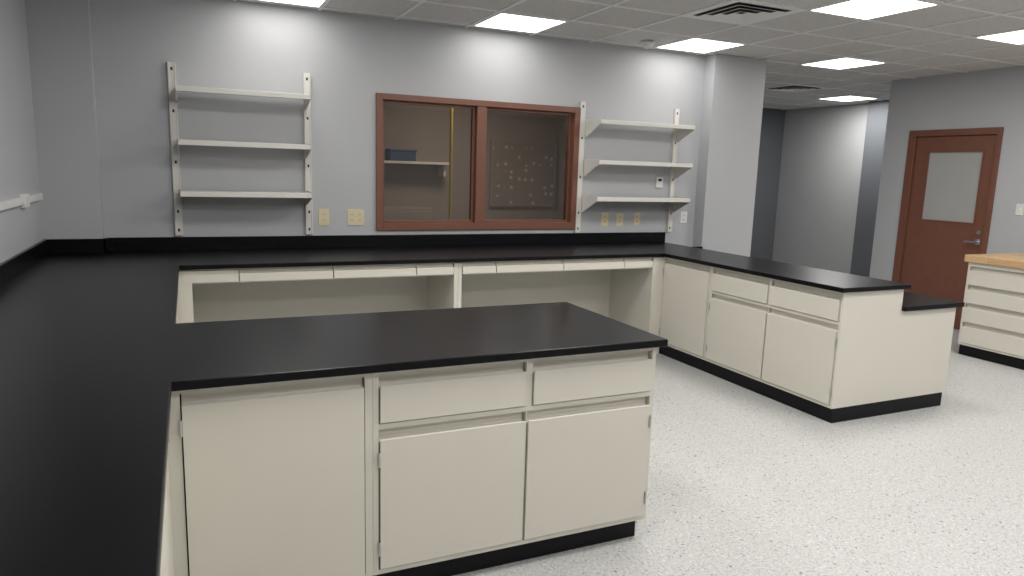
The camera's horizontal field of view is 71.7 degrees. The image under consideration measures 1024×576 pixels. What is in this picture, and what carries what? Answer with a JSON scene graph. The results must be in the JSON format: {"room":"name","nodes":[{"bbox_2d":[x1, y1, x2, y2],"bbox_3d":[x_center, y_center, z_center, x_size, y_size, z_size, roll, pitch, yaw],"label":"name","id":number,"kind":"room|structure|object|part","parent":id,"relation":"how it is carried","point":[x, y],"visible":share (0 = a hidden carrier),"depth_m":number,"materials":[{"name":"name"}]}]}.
{"room":"laboratory","nodes":[
{"label":"laboratory","id":0,"kind":"room"},
{"bbox_2d":[0,0,43,262],"bbox_3d":[-1.602,-0.078,1.118,0.130,2.871,8.751,-3,10,-24],"label":"wall","id":1,"kind":"structure","parent":0,"point":[21,229],"depth_m":4.31,"materials":[{"name":"paint"}]},
{"bbox_2d":[0,193,42,210],"bbox_3d":[-2.342,-0.279,2.930,0.030,0.080,4.275,-3,10,-24],"label":"cable raceway","id":2,"kind":"object","parent":1,"relation":"attached to","point":[24,201],"visible":1,"depth_m":4.30,"materials":[{"name":"white plastic"}]},
{"bbox_2d":[0,232,665,285],"bbox_3d":[0.549,0.147,3.022,5.333,0.103,6.920,-3,10,-24],"label":"backsplash","id":3,"kind":"structure","parent":1,"relation":"attached to","point":[16,264],"depth_m":5.70,"materials":[{"name":"black laminate"}]},
{"bbox_2d":[89,0,706,251],"bbox_3d":[-0.487,-0.903,6.289,6.480,2.871,0.130,-3,10,-24],"label":"wall","id":4,"kind":"structure","parent":0,"point":[349,58],"depth_m":5.64,"materials":[{"name":"paint"}]},
{"bbox_2d":[25,0,103,238],"bbox_3d":[-3.114,-0.721,5.002,0.363,2.776,0.071,-3,10,-24],"label":"column","id":5,"kind":"structure","parent":4,"relation":"attached to","point":[58,31],"depth_m":4.90,"materials":[{"name":"paint"}]},
{"bbox_2d":[167,62,312,235],"bbox_3d":[-2.005,-1.017,5.328,1.008,1.260,0.305,-3,10,-24],"label":"wall shelf unit","id":6,"kind":"object","parent":4,"relation":"attached to","point":[173,88],"visible":1,"depth_m":5.26,"materials":[{"name":"metal"}]},
{"bbox_3d":[-1.983,-1.436,5.246,0.910,0.036,0.265,-3,10,-24],"label":"shelf","id":7,"kind":"part","parent":6,"relation":"part of","materials":[{"name":"metal"}]},
{"bbox_3d":[-1.994,-1.071,5.307,0.910,0.036,0.265,-3,10,-24],"label":"shelf","id":8,"kind":"part","parent":6,"relation":"part of","materials":[{"name":"metal"}]},
{"bbox_3d":[-2.005,-0.711,5.367,0.910,0.036,0.265,-3,10,-24],"label":"shelf","id":9,"kind":"part","parent":6,"relation":"part of","materials":[{"name":"metal"}]},
{"bbox_2d":[319,209,328,225],"bbox_3d":[-1.536,-0.577,5.788,0.082,0.135,0.010,-3,10,-24],"label":"wall outlet","id":10,"kind":"object","parent":4,"relation":"attached to","point":[323,213],"visible":1,"depth_m":5.79,"materials":[{"name":"beige plastic"}]},
{"bbox_2d":[348,209,363,224],"bbox_3d":[-1.299,-0.588,5.895,0.135,0.130,0.010,-3,10,-24],"label":"wall outlet","id":11,"kind":"object","parent":4,"relation":"attached to","point":[355,216],"visible":1,"depth_m":5.89,"materials":[{"name":"beige plastic"}]},
{"bbox_2d":[376,93,580,229],"bbox_3d":[-0.280,-1.092,6.342,1.925,1.126,0.165,-3,10,-24],"label":"window","id":12,"kind":"structure","parent":4,"relation":"in","point":[479,108],"depth_m":6.28,"materials":[{"name":"brown paint"}]},
{"bbox_2d":[601,213,608,225],"bbox_3d":[0.904,-0.667,6.893,0.080,0.125,0.010,-3,10,-24],"label":"wall outlet","id":13,"kind":"object","parent":4,"relation":"attached to","point":[604,216],"visible":1,"depth_m":6.89,"materials":[{"name":"beige plastic"}]},
{"bbox_2d":[616,213,622,225],"bbox_3d":[1.059,-0.673,6.963,0.080,0.125,0.010,-3,10,-24],"label":"wall outlet","id":14,"kind":"object","parent":4,"relation":"attached to","point":[619,216],"visible":1,"depth_m":6.96,"materials":[{"name":"beige plastic"}]},
{"bbox_2d":[574,101,695,232],"bbox_3d":[1.184,-1.129,6.774,1.122,1.218,0.305,-3,10,-24],"label":"wall shelf unit","id":15,"kind":"object","parent":4,"relation":"attached to","point":[679,132],"visible":1,"depth_m":6.70,"materials":[{"name":"metal"}]},
{"bbox_3d":[1.205,-0.855,6.816,1.050,0.036,0.265,-3,10,-24],"label":"shelf","id":16,"kind":"part","parent":15,"relation":"part of","materials":[{"name":"metal"}]},
{"bbox_3d":[1.215,-1.185,6.761,1.050,0.036,0.265,-3,10,-24],"label":"shelf","id":17,"kind":"part","parent":15,"relation":"part of","materials":[{"name":"metal"}]},
{"bbox_3d":[1.225,-1.540,6.702,1.050,0.036,0.265,-3,10,-24],"label":"shelf","id":18,"kind":"part","parent":15,"relation":"part of","materials":[{"name":"metal"}]},
{"bbox_2d":[633,213,639,224],"bbox_3d":[1.241,-0.687,7.045,0.075,0.120,0.010,-3,10,-24],"label":"wall outlet","id":19,"kind":"object","parent":4,"relation":"attached to","point":[636,220],"visible":1,"depth_m":7.04,"materials":[{"name":"beige plastic"}]},
{"bbox_2d":[655,177,662,187],"bbox_3d":[1.469,-1.055,7.074,0.080,0.110,0.027,-3,10,-24],"label":"thermostat","id":20,"kind":"object","parent":4,"relation":"attached to","point":[659,180],"visible":1,"depth_m":7.06,"materials":[{"name":"white plastic"}]},
{"bbox_2d":[680,212,687,222],"bbox_3d":[1.765,-0.725,7.279,0.085,0.120,0.010,-3,10,-24],"label":"wall outlet","id":21,"kind":"object","parent":4,"relation":"attached to","point":[683,216],"visible":1,"depth_m":7.28,"materials":[{"name":"white plastic"}]},
{"bbox_2d":[692,54,766,256],"bbox_3d":[2.222,-0.952,7.369,0.655,2.776,0.151,-3,10,-24],"label":"column","id":22,"kind":"structure","parent":4,"relation":"attached to","point":[733,88],"depth_m":7.22,"materials":[{"name":"paint"}]},
{"bbox_2d":[384,103,566,219],"bbox_3d":[-0.546,-1.101,7.776,5.090,2.771,2.649,-3,10,-24],"label":"wall","id":23,"kind":"structure","parent":0,"point":[423,129],"depth_m":8.95,"materials":[{"name":"beige paint"}]},
{"bbox_2d":[384,160,448,176],"bbox_3d":[-1.435,-1.441,8.505,1.400,0.170,0.300,-3,10,-24],"label":"wall shelf","id":24,"kind":"object","parent":23,"relation":"attached to","point":[441,165],"visible":0.44,"depth_m":8.56,"materials":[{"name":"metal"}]},
{"bbox_2d":[385,149,416,160],"bbox_3d":[-1.335,-1.596,8.512,0.340,0.140,0.220,-3,10,-24],"label":"storage bin","id":25,"kind":"object","parent":24,"relation":"on","point":[391,154],"visible":0.92,"depth_m":8.42,"materials":[{"name":"blue plastic"}]},
{"bbox_2d":[489,139,557,206],"bbox_3d":[0.152,-1.510,9.361,0.960,0.860,0.040,-3,10,-24],"label":"notice board","id":26,"kind":"object","parent":23,"relation":"attached to","point":[522,173],"visible":1,"depth_m":9.34,"materials":[{"name":"brown"}]},
{"bbox_2d":[233,0,1023,109],"bbox_3d":[2.574,-1.967,4.732,10.860,0.120,12.600,-3,10,-24],"label":"ceiling","id":27,"kind":"structure","parent":0,"point":[935,40],"depth_m":5.83,"materials":[{"name":"tile"}]},
{"bbox_2d":[258,0,326,7],"bbox_3d":[-1.606,-2.082,5.015,0.594,0.012,0.594,-3,10,-24],"label":"recessed light","id":28,"kind":"object","parent":27,"relation":"in","point":[310,3],"visible":1,"depth_m":5.25,"materials":[{"name":"white plastic"}]},
{"bbox_2d":[472,12,568,33],"bbox_3d":[0.060,-2.156,5.768,0.594,0.012,0.594,-3,10,-24],"label":"recessed light","id":29,"kind":"object","parent":27,"relation":"in","point":[503,21],"visible":1,"depth_m":5.75,"materials":[{"name":"white plastic"}]},
{"bbox_2d":[640,41,654,47],"bbox_3d":[1.223,-2.203,6.411,0.130,0.046,0.130,-3,10,-24],"label":"smoke detector","id":30,"kind":"object","parent":27,"relation":"attached to","point":[646,44],"visible":1,"depth_m":6.37,"materials":[{"name":"white plastic"}]},
{"bbox_2d":[654,37,747,53],"bbox_3d":[1.727,-2.231,6.521,0.594,0.012,0.594,-3,10,-24],"label":"recessed light","id":31,"kind":"object","parent":27,"relation":"in","point":[696,45],"visible":1,"depth_m":6.51,"materials":[{"name":"white plastic"}]},
{"bbox_2d":[684,0,802,24],"bbox_3d":[1.674,-2.005,5.176,0.594,0.020,0.594,-3,10,-24],"label":"ceiling vent","id":32,"kind":"object","parent":27,"relation":"in","point":[740,12],"visible":1,"depth_m":5.15,"materials":[{"name":"black"}]},
{"bbox_3d":[1.674,-2.012,5.175,0.594,0.006,0.594,-3,10,-24],"label":"plate","id":33,"kind":"part","parent":32,"relation":"part of","materials":[{"name":"black metal"}]},
{"bbox_2d":[764,85,828,91],"bbox_3d":[3.750,-2.646,9.416,0.594,0.020,0.594,-3,10,-24],"label":"ceiling vent","id":34,"kind":"object","parent":27,"relation":"in","point":[791,88],"visible":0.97,"depth_m":9.38,"materials":[{"name":"black"}]},
{"bbox_3d":[3.750,-2.653,9.415,0.594,0.006,0.594,-3,10,-24],"label":"plate","id":35,"kind":"part","parent":34,"relation":"part of","materials":[{"name":"black metal"}]},
{"bbox_2d":[799,57,886,69],"bbox_3d":[3.393,-2.305,7.273,0.594,0.012,0.594,-3,10,-24],"label":"recessed light","id":36,"kind":"object","parent":27,"relation":"in","point":[846,62],"visible":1,"depth_m":7.26,"materials":[{"name":"white plastic"}]},
{"bbox_2d":[817,95,879,101],"bbox_3d":[4.912,-2.773,10.368,0.594,0.012,0.594,-3,10,-24],"label":"recessed light","id":37,"kind":"object","parent":27,"relation":"in","point":[845,98],"visible":1,"depth_m":10.34,"materials":[{"name":"white plastic"}]},
{"bbox_2d":[824,96,874,100],"bbox_3d":[4.912,-2.774,10.368,0.558,0.007,0.558,-3,10,-24],"label":"diffuser","id":38,"kind":"object","parent":37,"relation":"attached to","point":[841,98],"depth_m":10.35,"materials":[{"name":"white plastic"}]},
{"bbox_2d":[807,0,941,19],"bbox_3d":[2.481,-1.936,4.880,0.594,0.012,0.594,-3,10,-24],"label":"recessed light","id":39,"kind":"object","parent":27,"relation":"in","point":[856,9],"visible":1,"depth_m":4.90,"materials":[{"name":"white plastic"}]},
{"bbox_2d":[973,29,1023,44],"bbox_3d":[4.148,-2.010,5.632,0.594,0.012,0.594,-3,10,-24],"label":"recessed light","id":40,"kind":"object","parent":27,"relation":"in","point":[1016,37],"visible":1,"depth_m":5.75,"materials":[{"name":"white plastic"}]},
{"bbox_2d":[454,328,1023,575],"bbox_3d":[2.470,0.874,5.196,10.900,0.100,12.600,-3,10,-24],"label":"floor","id":41,"kind":"structure","parent":0,"point":[742,481],"depth_m":3.70,"materials":[{"name":"plastic"}]},
{"bbox_2d":[160,437,173,575],"bbox_3d":[-0.785,1.037,0.623,0.838,0.882,3.330,-3,10,-24],"label":"base cabinet","id":42,"kind":"object","parent":41,"relation":"on","point":[167,568],"visible":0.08,"depth_m":1.99,"materials":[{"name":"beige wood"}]},
{"bbox_2d":[0,232,910,575],"bbox_3d":[0.548,0.163,3.025,5.333,0.134,6.920,-3,10,-24],"label":"countertop","id":43,"kind":"structure","parent":42,"relation":"on","point":[94,352],"depth_m":2.70,"materials":[{"name":"black stone"}]},
{"bbox_2d":[168,373,372,575],"bbox_3d":[-0.966,0.675,2.771,0.665,0.882,0.818,-3,10,-24],"label":"base cabinet","id":44,"kind":"object","parent":41,"relation":"on","point":[273,478],"visible":0.73,"depth_m":2.40,"materials":[{"name":"beige metal"}]},
{"bbox_2d":[177,262,457,322],"bbox_3d":[-1.463,0.221,5.418,1.970,0.882,0.698,-3,10,-24],"label":"desk base","id":45,"kind":"object","parent":41,"relation":"on","point":[205,295],"visible":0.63,"depth_m":5.52,"materials":[{"name":"beige metal"}]},
{"bbox_3d":[-2.018,-0.079,4.743,0.348,0.080,0.034,-3,10,-24],"label":"filler panel","id":46,"kind":"part","parent":45,"relation":"part of","materials":[{"name":"beige metal"}]},
{"bbox_3d":[-1.569,-0.097,4.944,0.622,0.078,0.038,-3,10,-24],"label":"drawer","id":47,"kind":"part","parent":45,"relation":"part of","materials":[{"name":"beige metal"}]},
{"bbox_3d":[-1.002,-0.123,5.200,0.606,0.078,0.038,-3,10,-24],"label":"drawer","id":48,"kind":"part","parent":45,"relation":"part of","materials":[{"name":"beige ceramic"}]},
{"bbox_3d":[-0.586,-0.141,5.388,0.292,0.078,0.038,-3,10,-24],"label":"drawer","id":49,"kind":"part","parent":45,"relation":"part of","materials":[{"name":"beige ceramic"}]},
{"bbox_2d":[384,205,432,219],"bbox_3d":[-1.620,-0.411,8.471,1.250,1.120,0.500,-3,10,-24],"label":"storage cabinet","id":50,"kind":"object","parent":41,"relation":"on","point":[390,212],"visible":0.16,"depth_m":8.32,"materials":[{"name":"brown wood"}]},
{"bbox_3d":[-1.238,-0.415,8.378,0.590,0.980,0.020,-3,10,-24],"label":"door","id":51,"kind":"part","parent":50,"relation":"part of","materials":[{"name":"brown wood"}]},
{"bbox_2d":[449,108,452,219],"bbox_3d":[-0.668,-1.085,7.694,0.120,2.760,0.120,-3,10,-24],"label":"post","id":52,"kind":"object","parent":41,"relation":"on","point":[451,109],"visible":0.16,"depth_m":7.64,"materials":[{"name":"yellow paint"}]},
{"bbox_2d":[373,347,656,575],"bbox_3d":[-0.114,0.637,3.156,1.204,0.882,0.818,-3,10,-24],"label":"base cabinet","id":53,"kind":"object","parent":41,"relation":"on","point":[480,466],"visible":0.87,"depth_m":2.77,"materials":[{"name":"beige metal"}]},
{"bbox_3d":[-0.223,0.760,2.704,0.573,0.534,0.042,-3,10,-24],"label":"door","id":54,"kind":"part","parent":53,"relation":"part of","materials":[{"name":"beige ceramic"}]},
{"bbox_3d":[-0.213,0.384,2.641,0.570,0.170,0.042,-3,10,-24],"label":"drawer","id":55,"kind":"part","parent":53,"relation":"part of","materials":[{"name":"beige laminate"}]},
{"bbox_3d":[0.309,0.737,2.944,0.569,0.534,0.042,-3,10,-24],"label":"door","id":56,"kind":"part","parent":53,"relation":"part of","materials":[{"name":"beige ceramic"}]},
{"bbox_3d":[0.329,0.359,2.886,0.550,0.170,0.042,-3,10,-24],"label":"drawer","id":57,"kind":"part","parent":53,"relation":"part of","materials":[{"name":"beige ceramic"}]},
{"bbox_2d":[458,257,664,353],"bbox_3d":[0.315,0.141,6.221,1.932,0.882,0.698,-3,10,-24],"label":"desk base","id":58,"kind":"object","parent":41,"relation":"on","point":[629,291],"visible":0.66,"depth_m":6.39,"materials":[{"name":"beige metal"}]},
{"bbox_3d":[-0.259,-0.156,5.536,0.278,0.078,0.038,-3,10,-24],"label":"drawer","id":59,"kind":"part","parent":58,"relation":"part of","materials":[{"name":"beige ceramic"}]},
{"bbox_3d":[0.145,-0.174,5.718,0.594,0.078,0.038,-3,10,-24],"label":"drawer","id":60,"kind":"part","parent":58,"relation":"part of","materials":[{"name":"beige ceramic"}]},
{"bbox_3d":[0.689,-0.198,5.964,0.584,0.078,0.038,-3,10,-24],"label":"drawer","id":61,"kind":"part","parent":58,"relation":"part of","materials":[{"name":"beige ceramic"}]},
{"bbox_3d":[1.092,-0.216,6.146,0.286,0.078,0.038,-3,10,-24],"label":"drawer","id":62,"kind":"part","parent":58,"relation":"part of","materials":[{"name":"beige wood"}]},
{"bbox_2d":[659,257,711,371],"bbox_3d":[1.709,0.194,6.155,0.580,0.882,0.632,-3,10,-24],"label":"base cabinet","id":63,"kind":"object","parent":41,"relation":"on","point":[686,285],"visible":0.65,"depth_m":6.00,"materials":[{"name":"beige metal"}]},
{"bbox_2d":[705,267,903,422],"bbox_3d":[2.103,0.348,5.299,0.580,0.882,1.274,-3,10,-24],"label":"base cabinet","id":64,"kind":"object","parent":41,"relation":"on","point":[829,356],"visible":0.98,"depth_m":4.86,"materials":[{"name":"beige laminate"}]},
{"bbox_3d":[1.736,0.359,5.476,0.042,0.534,0.608,-3,10,-24],"label":"door","id":65,"kind":"part","parent":64,"relation":"part of","materials":[{"name":"beige laminate"}]},
{"bbox_3d":[1.746,-0.018,5.416,0.042,0.170,0.602,-3,10,-24],"label":"drawer","id":66,"kind":"part","parent":64,"relation":"part of","materials":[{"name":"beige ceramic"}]},
{"bbox_3d":[1.992,0.460,4.919,0.042,0.534,0.606,-3,10,-24],"label":"door","id":67,"kind":"part","parent":64,"relation":"part of","materials":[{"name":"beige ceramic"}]},
{"bbox_3d":[2.005,0.084,4.853,0.042,0.170,0.598,-3,10,-24],"label":"drawer","id":68,"kind":"part","parent":64,"relation":"part of","materials":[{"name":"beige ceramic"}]},
{"bbox_2d":[889,308,955,413],"bbox_3d":[2.369,0.297,6.124,0.588,0.728,2.550,-3,10,-24],"label":"base cabinet","id":69,"kind":"object","parent":41,"relation":"on","point":[925,336],"visible":0.27,"depth_m":4.97,"materials":[{"name":"beige metal"}]},
{"bbox_2d":[695,246,964,311],"bbox_3d":[2.398,-0.137,6.057,0.616,0.151,2.600,-3,10,-24],"label":"desktop","id":70,"kind":"object","parent":69,"relation":"on","point":[911,301],"visible":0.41,"depth_m":4.99,"materials":[{"name":"black stone"}]},
{"bbox_2d":[958,262,1023,369],"bbox_3d":[4.973,0.270,6.304,1.100,0.878,1.250,-3,10,-24],"label":"base cabinet","id":71,"kind":"object","parent":41,"relation":"on","point":[992,318],"visible":0.98,"depth_m":6.39,"materials":[{"name":"beige laminate"}]},
{"bbox_3d":[4.484,0.515,6.124,0.042,0.185,1.200,-3,10,-24],"label":"drawer","id":72,"kind":"part","parent":71,"relation":"part of","materials":[{"name":"beige laminate"}]},
{"bbox_3d":[4.490,0.328,6.093,0.042,0.165,1.200,-3,10,-24],"label":"drawer","id":73,"kind":"part","parent":71,"relation":"part of","materials":[{"name":"beige laminate"}]},
{"bbox_2d":[964,253,1023,268],"bbox_3d":[4.988,-0.196,6.223,1.139,0.065,1.312,-3,10,-24],"label":"countertop","id":74,"kind":"structure","parent":71,"relation":"on","point":[1013,260],"depth_m":6.40,"materials":[{"name":"beige wood"}]},
{"bbox_3d":[4.495,0.155,6.064,0.042,0.155,1.200,-3,10,-24],"label":"drawer","id":75,"kind":"part","parent":71,"relation":"part of","materials":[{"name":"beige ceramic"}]},
{"bbox_3d":[4.500,-0.018,6.036,0.042,0.165,1.200,-3,10,-24],"label":"drawer","id":76,"kind":"part","parent":71,"relation":"part of","materials":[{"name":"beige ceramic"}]},
{"bbox_2d":[750,108,785,260],"bbox_3d":[2.835,-1.724,11.838,4.460,2.871,0.130,-3,10,-24],"label":"wall","id":77,"kind":"structure","parent":0,"point":[773,120],"depth_m":12.52,"materials":[{"name":"paint"}]},
{"bbox_2d":[772,100,888,276],"bbox_3d":[5.473,-1.519,11.086,0.290,2.871,3.460,-3,10,-24],"label":"wall","id":78,"kind":"structure","parent":0,"point":[832,156],"depth_m":11.61,"materials":[{"name":"paint"}]},
{"bbox_2d":[869,66,1023,280],"bbox_3d":[6.349,-0.438,4.734,0.130,2.871,8.797,-3,10,-24],"label":"wall","id":79,"kind":"structure","parent":0,"point":[988,98],"depth_m":7.69,"materials":[{"name":"paint"}]},
{"bbox_2d":[892,127,1003,328],"bbox_3d":[4.854,-0.668,7.960,0.180,2.180,1.050,-3,10,-24],"label":"door","id":80,"kind":"structure","parent":79,"relation":"in","point":[950,176],"depth_m":7.91,"materials":[{"name":"brown paint"}]},
{"bbox_3d":[4.860,-1.120,7.842,0.018,0.790,0.640,-3,10,-24],"label":"glass trim","id":81,"kind":"part","parent":80,"relation":"part of","materials":[{"name":"grey glass"}]},
{"bbox_3d":[4.871,-1.121,7.848,0.008,0.790,0.640,-3,10,-24],"label":"glass pane","id":82,"kind":"part","parent":80,"relation":"part of","materials":[{"name":"glass"}]},
{"bbox_3d":[4.951,-0.541,7.615,0.062,0.156,0.149,-3,10,-24],"label":"handle","id":83,"kind":"part","parent":80,"relation":"part of","materials":[{"name":"metal"}]},
{"bbox_2d":[1015,204,1023,215],"bbox_3d":[5.146,-0.795,7.185,0.016,0.115,0.075,-3,10,-24],"label":"light switch","id":84,"kind":"object","parent":79,"relation":"attached to","point":[1019,207],"visible":1,"depth_m":7.18,"materials":[{"name":"white plastic"}]}
]}

